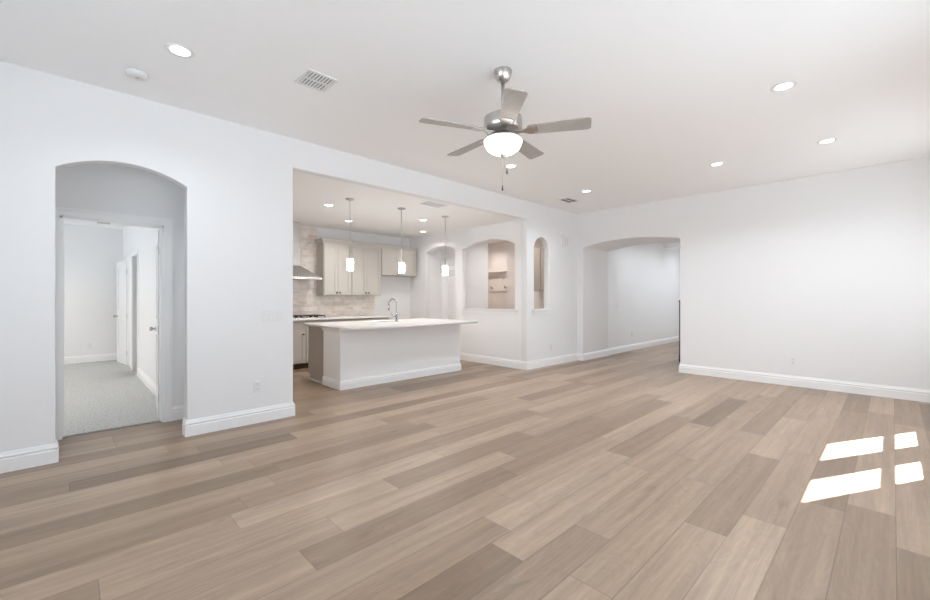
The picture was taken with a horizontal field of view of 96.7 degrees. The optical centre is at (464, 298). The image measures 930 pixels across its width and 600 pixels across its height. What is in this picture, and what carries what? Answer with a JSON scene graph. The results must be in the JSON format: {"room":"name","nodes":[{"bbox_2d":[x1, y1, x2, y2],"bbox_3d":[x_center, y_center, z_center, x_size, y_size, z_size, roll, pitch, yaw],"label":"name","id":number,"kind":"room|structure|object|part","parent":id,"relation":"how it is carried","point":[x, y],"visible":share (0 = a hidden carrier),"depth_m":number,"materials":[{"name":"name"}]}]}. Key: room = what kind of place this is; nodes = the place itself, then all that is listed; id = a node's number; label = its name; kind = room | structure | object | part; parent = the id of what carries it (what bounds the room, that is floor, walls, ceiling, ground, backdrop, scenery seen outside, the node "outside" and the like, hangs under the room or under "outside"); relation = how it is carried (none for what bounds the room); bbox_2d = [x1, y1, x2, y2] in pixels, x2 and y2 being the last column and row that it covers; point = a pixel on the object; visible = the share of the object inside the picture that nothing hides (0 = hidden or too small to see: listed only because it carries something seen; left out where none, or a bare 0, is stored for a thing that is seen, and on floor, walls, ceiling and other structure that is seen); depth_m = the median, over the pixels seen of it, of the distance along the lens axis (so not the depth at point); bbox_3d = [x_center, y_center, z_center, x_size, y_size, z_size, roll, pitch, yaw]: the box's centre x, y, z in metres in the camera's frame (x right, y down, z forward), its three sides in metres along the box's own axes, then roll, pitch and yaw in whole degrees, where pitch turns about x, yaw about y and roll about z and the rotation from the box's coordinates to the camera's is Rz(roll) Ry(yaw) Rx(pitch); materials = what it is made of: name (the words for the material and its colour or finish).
{"room":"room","nodes":[
{"label":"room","id":0,"kind":"room"},
{"bbox_2d":[64,224,122,356],"bbox_3d":[-8.301,-0.080,7.658,3.300,2.740,0.150,0,0,-44],"label":"wall","id":1,"kind":"structure","parent":0,"point":[92,254],"depth_m":8.30,"materials":[{"name":"white paint"}]},
{"bbox_2d":[64,353,116,363],"bbox_3d":[-8.183,1.214,7.521,3.040,0.151,0.210,0,0,-44],"label":"baseboard","id":2,"kind":"structure","parent":1,"relation":"attached to","point":[100,357],"depth_m":8.29,"materials":[{"name":"white wood"}]},
{"bbox_2d":[88,342,92,348],"bbox_3d":[-7.521,0.945,8.300,0.074,0.120,0.008,0,0,-44],"label":"wall outlet","id":3,"kind":"object","parent":1,"relation":"attached to","point":[90,344],"visible":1,"depth_m":8.30,"materials":[{"name":"white plastic"}]},
{"bbox_2d":[123,226,158,383],"bbox_3d":[-5.112,-0.080,6.602,0.100,2.740,5.800,0,0,-44],"label":"wall","id":4,"kind":"structure","parent":0,"point":[143,239],"depth_m":6.20,"materials":[{"name":"white paint"}]},
{"bbox_2d":[56,207,172,440],"bbox_3d":[-3.451,0.230,4.073,0.925,2.120,0.146,0,0,-44],"label":"door frame","id":5,"kind":"structure","parent":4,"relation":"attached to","point":[165,226],"depth_m":4.24,"materials":[{"name":"white"}]},
{"bbox_2d":[113,260,126,364],"bbox_3d":[-6.764,0.275,8.122,0.766,2.000,0.102,0,0,38],"label":"door","id":6,"kind":"structure","parent":4,"relation":"in","point":[121,316],"depth_m":8.12,"materials":[{"name":"white paint"}]},
{"bbox_2d":[123,249,138,370],"bbox_3d":[-6.153,0.245,7.668,0.116,2.090,2.400,0,0,-44],"label":"door frame","id":7,"kind":"structure","parent":4,"relation":"attached to","point":[134,260],"depth_m":7.38,"materials":[{"name":"white wood"}]},
{"bbox_2d":[137,368,155,395],"bbox_3d":[-4.247,1.214,5.623,0.017,0.151,3.190,0,0,-44],"label":"baseboard","id":8,"kind":"structure","parent":4,"relation":"attached to","point":[141,375],"depth_m":5.97,"materials":[{"name":"white wood"}]},
{"bbox_2d":[149,230,158,417],"bbox_3d":[-3.470,0.275,4.688,0.112,2.000,0.760,0,0,-44],"label":"door","id":9,"kind":"structure","parent":4,"relation":"in","point":[156,328],"depth_m":4.63,"materials":[{"name":"white paint"}]},
{"bbox_2d":[0,60,576,452],"bbox_3d":[-0.967,-0.235,5.518,9.116,3.050,0.120,0,0,-44],"label":"wall","id":10,"kind":"structure","parent":0,"point":[236,180],"depth_m":3.94,"materials":[{"name":"white paint"}]},
{"bbox_2d":[0,439,58,473],"bbox_3d":[-3.700,1.214,2.865,1.259,0.151,0.137,0,0,-44],"label":"baseboard","id":11,"kind":"structure","parent":10,"relation":"attached to","point":[25,458],"depth_m":3.14,"materials":[{"name":"white wood"}]},
{"bbox_2d":[56,164,183,405],"bbox_3d":[-4.106,-0.160,3.459,3.500,2.900,0.120,0,0,-44],"label":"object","id":12,"kind":"structure","parent":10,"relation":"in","point":[94,187],"depth_m":4.16,"materials":[{"name":"white paint"}]},
{"bbox_2d":[182,402,294,436],"bbox_3d":[-2.279,1.214,4.238,1.017,0.151,0.137,0,0,-44],"label":"baseboard","id":13,"kind":"object","parent":10,"relation":"attached to","point":[198,426],"visible":0.92,"depth_m":4.14,"materials":[{"name":"white wood"}]},
{"bbox_2d":[254,380,260,392],"bbox_3d":[-2.149,0.912,4.285,0.074,0.120,0.008,0,0,-44],"label":"wall outlet","id":14,"kind":"object","parent":10,"relation":"attached to","point":[257,384],"visible":1,"depth_m":4.28,"materials":[{"name":"white plastic"}]},
{"bbox_2d":[262,310,281,321],"bbox_3d":[-2.047,0.184,4.382,0.193,0.116,0.011,0,0,-44],"label":"light switch","id":15,"kind":"object","parent":10,"relation":"attached to","point":[267,315],"visible":1,"depth_m":4.37,"materials":[{"name":"white plastic"}]},
{"bbox_2d":[532,309,551,313],"bbox_3d":[1.399,0.245,7.799,0.600,0.090,0.185,0,0,-44],"label":"sill","id":16,"kind":"structure","parent":10,"relation":"attached to","point":[535,311],"depth_m":7.72,"materials":[{"name":"white wood"}]},
{"bbox_2d":[562,235,568,246],"bbox_3d":[2.013,-1.145,8.279,0.200,0.210,0.046,0,0,-44],"label":"door chime","id":17,"kind":"object","parent":10,"relation":"attached to","point":[565,239],"visible":1,"depth_m":8.24,"materials":[{"name":"white plastic"}]},
{"bbox_2d":[64,171,521,243],"bbox_3d":[-3.414,-1.518,7.853,10.600,0.164,6.640,0,0,-44],"label":"ceiling","id":18,"kind":"structure","parent":0,"point":[375,211],"depth_m":6.99,"materials":[{"name":"white paint"}]},
{"bbox_2d":[346,198,354,270],"bbox_3d":[-1.658,-0.919,5.962,0.124,1.032,0.124,0,0,-44],"label":"pendant light","id":19,"kind":"object","parent":18,"relation":"hanging from","point":[349,260],"visible":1,"depth_m":5.93,"materials":[{"name":"white glass"}]},
{"bbox_2d":[348,244,351,258],"bbox_3d":[-1.658,-0.675,5.962,0.060,0.219,0.060,0,0,-44],"label":"socket","id":20,"kind":"object","parent":19,"relation":"attached to","point":[349,244],"depth_m":5.95,"materials":[{"name":"silver metal"}]},
{"bbox_3d":[-1.658,-0.484,5.962,0.094,0.162,0.094,0,0,-44],"label":"lamp shade","id":21,"kind":"part","parent":19,"relation":"part of","materials":[{"name":"white glass"}]},
{"bbox_2d":[398,207,405,272],"bbox_3d":[-1.010,-0.919,6.588,0.124,1.032,0.124,0,0,-44],"label":"pendant light","id":22,"kind":"object","parent":18,"relation":"hanging from","point":[401,264],"visible":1,"depth_m":6.57,"materials":[{"name":"white glass"}]},
{"bbox_3d":[-1.010,-1.088,6.588,0.011,0.656,0.011,0,0,-44],"label":"rod","id":23,"kind":"part","parent":22,"relation":"part of","materials":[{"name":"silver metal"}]},
{"bbox_3d":[-1.010,-0.484,6.588,0.094,0.162,0.094,0,0,-44],"label":"lamp shade","id":24,"kind":"part","parent":22,"relation":"part of","materials":[{"name":"white glass"}]},
{"bbox_2d":[420,201,446,207],"bbox_3d":[-0.478,-1.431,6.309,0.360,0.008,0.220,0,0,-44],"label":"ceiling vent","id":25,"kind":"object","parent":18,"relation":"in","point":[429,203],"visible":1,"depth_m":6.29,"materials":[{"name":"white plastic"}]},
{"bbox_2d":[442,216,448,274],"bbox_3d":[-0.345,-0.919,7.230,0.124,1.032,0.124,0,0,-44],"label":"pendant light","id":26,"kind":"object","parent":18,"relation":"hanging from","point":[445,267],"visible":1,"depth_m":7.21,"materials":[{"name":"white glass"}]},
{"bbox_3d":[-0.345,-0.484,7.230,0.094,0.162,0.094,0,0,-44],"label":"lamp shade","id":27,"kind":"part","parent":26,"relation":"part of","materials":[{"name":"white glass"}]},
{"bbox_3d":[-0.345,-1.088,7.230,0.011,0.656,0.011,0,0,-44],"label":"rod","id":28,"kind":"part","parent":26,"relation":"part of","materials":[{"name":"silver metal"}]},
{"bbox_2d":[293,225,409,319],"bbox_3d":[-3.188,-0.073,8.245,5.070,2.726,0.130,0,0,-44],"label":"wall","id":29,"kind":"structure","parent":0,"point":[306,301],"depth_m":8.77,"materials":[{"name":"stone"}]},
{"bbox_2d":[293,222,321,280],"bbox_3d":[-3.240,-0.895,7.744,0.942,1.080,0.518,0,0,-44],"label":"range hood","id":30,"kind":"object","parent":29,"relation":"attached to","point":[299,273],"visible":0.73,"depth_m":7.77,"materials":[{"name":"silver metal"}]},
{"bbox_2d":[314,238,352,294],"bbox_3d":[-2.667,-0.620,8.387,0.657,1.116,0.386,0,0,-44],"label":"upper cabinet","id":31,"kind":"object","parent":29,"relation":"attached to","point":[332,254],"visible":0.98,"depth_m":8.27,"materials":[{"name":"grey paint"}]},
{"bbox_3d":[-2.662,-0.579,8.217,0.284,1.009,0.020,0,0,-44],"label":"door","id":32,"kind":"part","parent":31,"relation":"part of","materials":[{"name":"grey paint"}]},
{"bbox_3d":[-2.667,-1.131,8.387,0.657,0.095,0.386,0,0,-44],"label":"crown","id":33,"kind":"part","parent":31,"relation":"part of","materials":[{"name":"grey paint"}]},
{"bbox_3d":[-2.455,-0.579,8.418,0.284,1.009,0.020,0,0,-44],"label":"door","id":34,"kind":"part","parent":31,"relation":"part of","materials":[{"name":"grey paint"}]},
{"bbox_2d":[351,241,382,295],"bbox_3d":[-2.173,-0.620,8.864,0.709,1.116,0.386,0,0,-44],"label":"upper cabinet","id":35,"kind":"object","parent":29,"relation":"attached to","point":[366,273],"visible":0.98,"depth_m":8.76,"materials":[{"name":"grey paint"}]},
{"bbox_3d":[-2.210,-0.579,8.654,0.340,1.009,0.020,0,0,-44],"label":"door","id":36,"kind":"part","parent":35,"relation":"part of","materials":[{"name":"grey paint"}]},
{"bbox_3d":[-2.173,-1.131,8.864,0.709,0.095,0.386,0,0,-44],"label":"crown","id":37,"kind":"part","parent":35,"relation":"part of","materials":[{"name":"grey paint"}]},
{"bbox_3d":[-1.962,-0.579,8.894,0.340,1.009,0.020,0,0,-44],"label":"door","id":38,"kind":"part","parent":35,"relation":"part of","materials":[{"name":"grey paint"}]},
{"bbox_2d":[381,244,417,276],"bbox_3d":[-1.574,-0.844,9.442,0.944,0.668,0.386,0,0,-44],"label":"upper cabinet","id":39,"kind":"object","parent":29,"relation":"attached to","point":[390,254],"visible":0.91,"depth_m":9.30,"materials":[{"name":"grey paint"}]},
{"bbox_3d":[-1.653,-0.802,9.192,0.458,0.561,0.020,0,0,-44],"label":"door","id":40,"kind":"part","parent":39,"relation":"part of","materials":[{"name":"grey paint"}]},
{"bbox_3d":[-1.574,-1.131,9.442,0.944,0.095,0.386,0,0,-44],"label":"crown","id":41,"kind":"part","parent":39,"relation":"part of","materials":[{"name":"grey paint"}]},
{"bbox_3d":[-1.321,-0.802,9.513,0.458,0.561,0.020,0,0,-44],"label":"door","id":42,"kind":"part","parent":39,"relation":"part of","materials":[{"name":"grey paint"}]},
{"bbox_2d":[430,247,440,318],"bbox_3d":[-0.738,-0.073,9.767,0.330,2.726,0.126,0,0,-44],"label":"wall","id":43,"kind":"structure","parent":0,"point":[435,256],"depth_m":9.72,"materials":[{"name":"white paint"}]},
{"bbox_2d":[441,246,454,318],"bbox_3d":[-0.275,-0.073,9.597,0.100,2.726,1.213,0,0,-44],"label":"wall","id":44,"kind":"structure","parent":0,"point":[450,252],"depth_m":9.74,"materials":[{"name":"white paint"}]},
{"bbox_2d":[443,266,454,318],"bbox_3d":[-0.208,0.275,9.431,0.035,2.030,0.855,0,0,-44],"label":"door frame","id":45,"kind":"structure","parent":44,"relation":"attached to","point":[449,267],"depth_m":9.69,"materials":[{"name":"white wood"}]},
{"bbox_2d":[445,270,454,319],"bbox_3d":[-0.228,0.312,9.401,0.101,1.925,0.710,0,0,-44],"label":"door","id":46,"kind":"structure","parent":44,"relation":"in","point":[450,278],"depth_m":9.54,"materials":[{"name":"white paint"}]},
{"bbox_2d":[0,341,929,599],"bbox_3d":[0.480,1.334,7.721,15.980,0.112,12.240,0,0,-44],"label":"floor","id":47,"kind":"structure","parent":0,"point":[628,475],"depth_m":2.72,"materials":[{"name":"brown wood"}]},
{"bbox_2d":[293,321,305,368],"bbox_3d":[-3.311,0.848,7.591,0.545,0.884,0.636,0,0,-44],"label":"base cabinet","id":48,"kind":"object","parent":47,"relation":"on","point":[299,329],"visible":0.35,"depth_m":7.50,"materials":[{"name":"grey paint"}]},
{"bbox_3d":[-3.116,0.491,7.389,0.537,0.147,0.020,0,0,-44],"label":"drawer","id":49,"kind":"part","parent":48,"relation":"part of","materials":[{"name":"grey paint"}]},
{"bbox_2d":[304,319,350,367],"bbox_3d":[-2.788,0.848,8.096,0.900,0.884,0.636,0,0,-44],"label":"base cabinet","id":50,"kind":"object","parent":47,"relation":"on","point":[334,320],"visible":0.14,"depth_m":7.66,"materials":[{"name":"grey paint"}]},
{"bbox_3d":[-2.755,0.875,7.739,0.442,0.600,0.020,0,0,-44],"label":"door","id":51,"kind":"part","parent":50,"relation":"part of","materials":[{"name":"grey paint"}]},
{"bbox_3d":[-2.755,0.491,7.739,0.442,0.147,0.020,0,0,-44],"label":"drawer","id":52,"kind":"part","parent":50,"relation":"part of","materials":[{"name":"grey paint"}]},
{"bbox_3d":[-2.431,0.491,8.051,0.442,0.147,0.020,0,0,-44],"label":"drawer","id":53,"kind":"part","parent":50,"relation":"part of","materials":[{"name":"grey paint"}]},
{"bbox_2d":[351,317,388,320],"bbox_3d":[-2.137,0.848,8.725,0.900,0.884,0.636,0,0,-44],"label":"base cabinet","id":54,"kind":"object","parent":47,"relation":"on","point":[387,318],"visible":0.1,"depth_m":8.50,"materials":[{"name":"grey paint"}]},
{"bbox_3d":[-2.104,0.491,8.367,0.442,0.147,0.020,0,0,-44],"label":"drawer","id":55,"kind":"part","parent":54,"relation":"part of","materials":[{"name":"grey paint"}]},
{"bbox_3d":[-1.780,0.491,8.680,0.442,0.147,0.020,0,0,-44],"label":"drawer","id":56,"kind":"part","parent":54,"relation":"part of","materials":[{"name":"grey paint"}]},
{"bbox_2d":[308,324,460,389],"bbox_3d":[-1.313,0.861,7.013,2.347,0.859,1.163,0,0,-44],"label":"kitchen island","id":57,"kind":"object","parent":47,"relation":"on","point":[338,359],"visible":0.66,"depth_m":6.36,"materials":[{"name":"white"}]},
{"bbox_3d":[-2.313,1.275,6.401,0.012,0.030,0.558,0,0,-44],"label":"shoe moulding","id":58,"kind":"part","parent":57,"relation":"part of","materials":[{"name":"grey paint"}]},
{"bbox_3d":[-1.952,0.459,6.002,0.022,0.053,0.563,0,0,-44],"label":"moulding","id":59,"kind":"part","parent":57,"relation":"part of","materials":[{"name":"white wood"}]},
{"bbox_2d":[304,318,477,330],"bbox_3d":[-1.175,0.412,6.880,2.410,0.035,1.530,0,0,-44],"label":"island countertop","id":60,"kind":"structure","parent":57,"relation":"on","point":[415,322],"depth_m":6.49,"materials":[{"name":"white stone"}]},
{"bbox_2d":[388,298,397,321],"bbox_3d":[-1.238,0.197,7.080,0.193,0.395,0.069,0,0,11],"label":"kitchen faucet","id":61,"kind":"object","parent":60,"relation":"on","point":[396,314],"visible":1,"depth_m":7.06,"materials":[{"name":"silver metal"}]},
{"bbox_3d":[-1.100,1.226,6.797,2.342,0.128,0.555,0,0,-44],"label":"moulding","id":62,"kind":"part","parent":57,"relation":"part of","materials":[{"name":"white wood"}]},
{"bbox_2d":[460,349,608,369],"bbox_3d":[1.509,1.214,9.052,2.843,0.151,2.050,0,0,-44],"label":"baseboard","id":63,"kind":"structure","parent":47,"relation":"on","point":[517,364],"depth_m":8.12,"materials":[{"name":"white wood"}]},
{"bbox_2d":[679,300,679,361],"bbox_3d":[4.419,0.665,8.409,0.104,1.250,0.104,0,0,-44],"label":"newel post","id":64,"kind":"object","parent":47,"relation":"on","point":[679,300],"visible":0.25,"depth_m":8.40,"materials":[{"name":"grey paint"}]},
{"bbox_3d":[-3.973,0.848,6.952,1.285,0.884,0.636,0,0,-44],"label":"base cabinet","id":65,"kind":"object","parent":47,"relation":"on","visible":0},
{"bbox_2d":[293,315,390,320],"bbox_3d":[-3.118,0.390,7.769,3.660,0.030,0.649,0,0,-44],"label":"countertop","id":66,"kind":"structure","parent":65,"relation":"on","point":[361,316],"depth_m":8.20,"materials":[{"name":"white stone"}]},
{"bbox_2d":[293,314,327,318],"bbox_3d":[-3.128,0.348,7.761,0.915,0.052,0.530,0,0,-44],"label":"gas cooktop","id":67,"kind":"object","parent":66,"relation":"in","point":[315,315],"visible":0.7,"depth_m":7.75,"materials":[{"name":"silver metal"}]},
{"bbox_3d":[-3.128,0.369,7.761,0.915,0.012,0.530,0,0,-44],"label":"plate","id":68,"kind":"part","parent":67,"relation":"part of","materials":[{"name":"silver metal"}]},
{"bbox_2d":[0,0,929,213],"bbox_3d":[1.291,-1.835,3.965,10.246,0.150,5.490,0,0,-44],"label":"ceiling","id":69,"kind":"structure","parent":0,"point":[670,90],"depth_m":3.22,"materials":[{"name":"white paint"}]},
{"bbox_2d":[125,68,148,80],"bbox_3d":[-2.561,-1.739,3.227,0.144,0.041,0.144,0,0,-44],"label":"smoke detector","id":70,"kind":"object","parent":69,"relation":"attached to","point":[133,73],"visible":1,"depth_m":3.19,"materials":[{"name":"white plastic"}]},
{"bbox_2d":[164,43,194,57],"bbox_3d":[-2.024,-1.756,2.935,0.180,0.007,0.180,0,0,-44],"label":"recessed light","id":71,"kind":"object","parent":69,"relation":"in","point":[179,50],"visible":1,"depth_m":2.93,"materials":[{"name":"white plastic"}]},
{"bbox_2d":[294,68,338,92],"bbox_3d":[-1.200,-1.755,3.342,0.250,0.008,0.270,0,0,-44],"label":"ceiling vent","id":72,"kind":"object","parent":69,"relation":"in","point":[312,79],"visible":1,"depth_m":3.33,"materials":[{"name":"white plastic"}]},
{"bbox_2d":[419,66,591,190],"bbox_3d":[0.282,-1.297,3.233,1.269,0.926,1.247,0,0,-44],"label":"ceiling fan","id":73,"kind":"object","parent":69,"relation":"hanging from","point":[502,127],"visible":1,"depth_m":3.10,"materials":[{"name":"silver metal"}]},
{"bbox_3d":[-0.100,-1.284,3.054,0.470,0.034,0.144,0,0,-20],"label":"blade","id":74,"kind":"part","parent":73,"relation":"part of","materials":[{"name":"grey wood"}]},
{"bbox_3d":[0.033,-1.284,3.529,0.144,0.034,0.470,0,0,-38],"label":"blade","id":75,"kind":"part","parent":73,"relation":"part of","materials":[{"name":"grey wood"}]},
{"bbox_3d":[0.294,-1.168,3.199,0.294,0.108,0.294,0,0,-44],"label":"lamp shade","id":76,"kind":"part","parent":73,"relation":"part of","materials":[{"name":"white glass"}]},
{"bbox_3d":[0.311,-1.284,2.780,0.144,0.034,0.470,0,0,-2],"label":"blade","id":77,"kind":"part","parent":73,"relation":"part of","materials":[{"name":"grey wood"}]},
{"bbox_3d":[0.527,-1.284,3.549,0.144,0.034,0.470,0,0,34],"label":"blade","id":78,"kind":"part","parent":73,"relation":"part of","materials":[{"name":"grey wood"}]},
{"bbox_3d":[0.698,-1.284,3.086,0.470,0.034,0.144,0,0,16],"label":"blade","id":79,"kind":"part","parent":73,"relation":"part of","materials":[{"name":"grey wood"}]},
{"bbox_2d":[504,164,517,167],"bbox_3d":[0.612,-1.756,5.496,0.180,0.007,0.180,0,0,-44],"label":"recessed light","id":80,"kind":"object","parent":69,"relation":"in","point":[507,165],"visible":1,"depth_m":5.50,"materials":[{"name":"white"}]},
{"bbox_2d":[558,197,577,202],"bbox_3d":[1.857,-1.755,7.404,0.360,0.008,0.210,0,0,-44],"label":"ceiling vent","id":81,"kind":"object","parent":69,"relation":"in","point":[568,200],"visible":1,"depth_m":7.40,"materials":[{"name":"white plastic"}]},
{"bbox_2d":[709,162,724,165],"bbox_3d":[3.301,-1.756,5.415,0.180,0.007,0.180,0,0,-44],"label":"recessed light","id":82,"kind":"object","parent":69,"relation":"in","point":[715,163],"visible":1,"depth_m":5.40,"materials":[{"name":"white"}]},
{"bbox_2d":[770,81,796,91],"bbox_3d":[2.644,-1.756,3.430,0.180,0.007,0.180,0,0,-44],"label":"recessed light","id":83,"kind":"object","parent":69,"relation":"in","point":[783,86],"visible":1,"depth_m":3.42,"materials":[{"name":"white"}]},
{"bbox_2d":[816,138,837,143],"bbox_3d":[4.049,-1.756,4.623,0.180,0.007,0.180,0,0,-44],"label":"recessed light","id":84,"kind":"object","parent":69,"relation":"in","point":[829,140],"visible":1,"depth_m":4.62,"materials":[{"name":"white plastic"}]},
{"bbox_2d":[410,220,521,360],"bbox_3d":[-0.148,-0.073,8.832,0.120,2.726,3.510,0,0,-44],"label":"wall","id":85,"kind":"structure","parent":0,"point":[497,335],"depth_m":8.39,"materials":[{"name":"white paint"}]},
{"bbox_2d":[459,308,517,313],"bbox_3d":[0.472,0.245,8.187,0.185,0.090,1.548,0,0,-44],"label":"sill","id":86,"kind":"structure","parent":85,"relation":"attached to","point":[471,310],"depth_m":8.11,"materials":[{"name":"white wood"}]},
{"bbox_2d":[466,241,487,307],"bbox_3d":[0.198,-0.073,9.122,0.780,2.726,0.127,0,0,-44],"label":"wall","id":87,"kind":"structure","parent":0,"point":[476,255],"depth_m":9.11,"materials":[{"name":"white paint"}]},
{"bbox_2d":[488,241,506,270],"bbox_3d":[0.324,-0.073,10.115,1.680,2.726,1.500,0,0,-44],"label":"wall","id":88,"kind":"structure","parent":0,"point":[497,252],"depth_m":10.65,"materials":[{"name":"white paint"}]},
{"bbox_2d":[488,270,506,308],"bbox_3d":[0.701,0.295,10.500,0.399,1.990,1.250,0,0,-44],"label":"hook rack","id":89,"kind":"object","parent":88,"relation":"attached to","point":[497,280],"visible":0.34,"depth_m":10.61,"materials":[{"name":"beige paint"}]},
{"bbox_2d":[488,270,506,276],"bbox_3d":[0.793,-0.635,10.589,0.115,0.130,1.250,0,0,-44],"label":"shelf","id":90,"kind":"object","parent":89,"relation":"attached to","point":[503,273],"depth_m":10.56,"materials":[{"name":"beige paint"}]},
{"bbox_3d":[0.827,-0.245,10.621,0.023,0.130,1.250,0,0,-44],"label":"hook rail","id":91,"kind":"part","parent":89,"relation":"part of","materials":[{"name":"beige paint"}]},
{"bbox_2d":[507,238,543,308],"bbox_3d":[1.632,-0.073,9.314,0.090,2.726,1.730,0,0,-44],"label":"wall","id":92,"kind":"structure","parent":0,"point":[538,295],"depth_m":9.78,"materials":[{"name":"white paint"}]},
{"bbox_2d":[534,248,543,290],"bbox_3d":[1.721,-0.615,8.927,0.316,0.910,0.550,0,0,-44],"label":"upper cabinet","id":93,"kind":"object","parent":92,"relation":"attached to","point":[538,253],"visible":0.47,"depth_m":8.83,"materials":[{"name":"beige wood"}]},
{"bbox_3d":[1.709,-0.615,8.725,0.018,0.900,0.267,0,0,-44],"label":"door","id":94,"kind":"part","parent":93,"relation":"part of","materials":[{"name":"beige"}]},
{"bbox_2d":[608,243,679,347],"bbox_3d":[4.814,-0.235,10.990,4.604,3.050,0.120,0,0,-44],"label":"wall","id":95,"kind":"structure","parent":0,"point":[644,279],"depth_m":10.69,"materials":[{"name":"white paint"}]},
{"bbox_2d":[608,336,678,354],"bbox_3d":[5.637,1.214,10.138,4.604,0.151,2.250,0,0,-44],"label":"baseboard","id":96,"kind":"structure","parent":95,"relation":"attached to","point":[620,349],"depth_m":10.61,"materials":[{"name":"white wood"}]},
{"bbox_2d":[664,242,679,248],"bbox_3d":[6.502,-1.590,10.973,0.300,0.340,2.250,0,0,-44],"label":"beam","id":97,"kind":"structure","parent":0,"point":[670,245],"depth_m":11.54,"materials":[{"name":"white paint"}]},
{"bbox_2d":[577,156,929,389],"bbox_3d":[4.573,-0.235,7.135,1.100,3.050,5.490,0,0,-44],"label":"wall","id":98,"kind":"structure","parent":0,"point":[830,272],"depth_m":6.04,"materials":[{"name":"white paint"}]},
{"bbox_2d":[790,357,795,364],"bbox_3d":[4.823,0.922,6.078,0.008,0.120,0.074,0,0,-44],"label":"wall outlet","id":99,"kind":"object","parent":98,"relation":"attached to","point":[792,359],"visible":1,"depth_m":6.08,"materials":[{"name":"white plastic"}]},
{"bbox_2d":[679,364,929,402],"bbox_3d":[5.250,1.214,6.422,1.117,0.151,3.243,0,0,-44],"label":"baseboard","id":100,"kind":"structure","parent":98,"relation":"attached to","point":[920,395],"depth_m":5.89,"materials":[{"name":"white wood"}]},
{"bbox_3d":[-2.647,-0.020,4.381,0.120,2.620,0.580,0,0,-44],"label":"wall","id":101,"kind":"structure","parent":0,"visible":0},
{"bbox_2d":[173,405,183,420],"bbox_3d":[-2.787,1.214,4.246,0.270,0.151,0.580,0,0,-44],"label":"baseboard","id":102,"kind":"structure","parent":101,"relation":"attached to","point":[178,411],"depth_m":4.38,"materials":[{"name":"white wood"}]}
]}

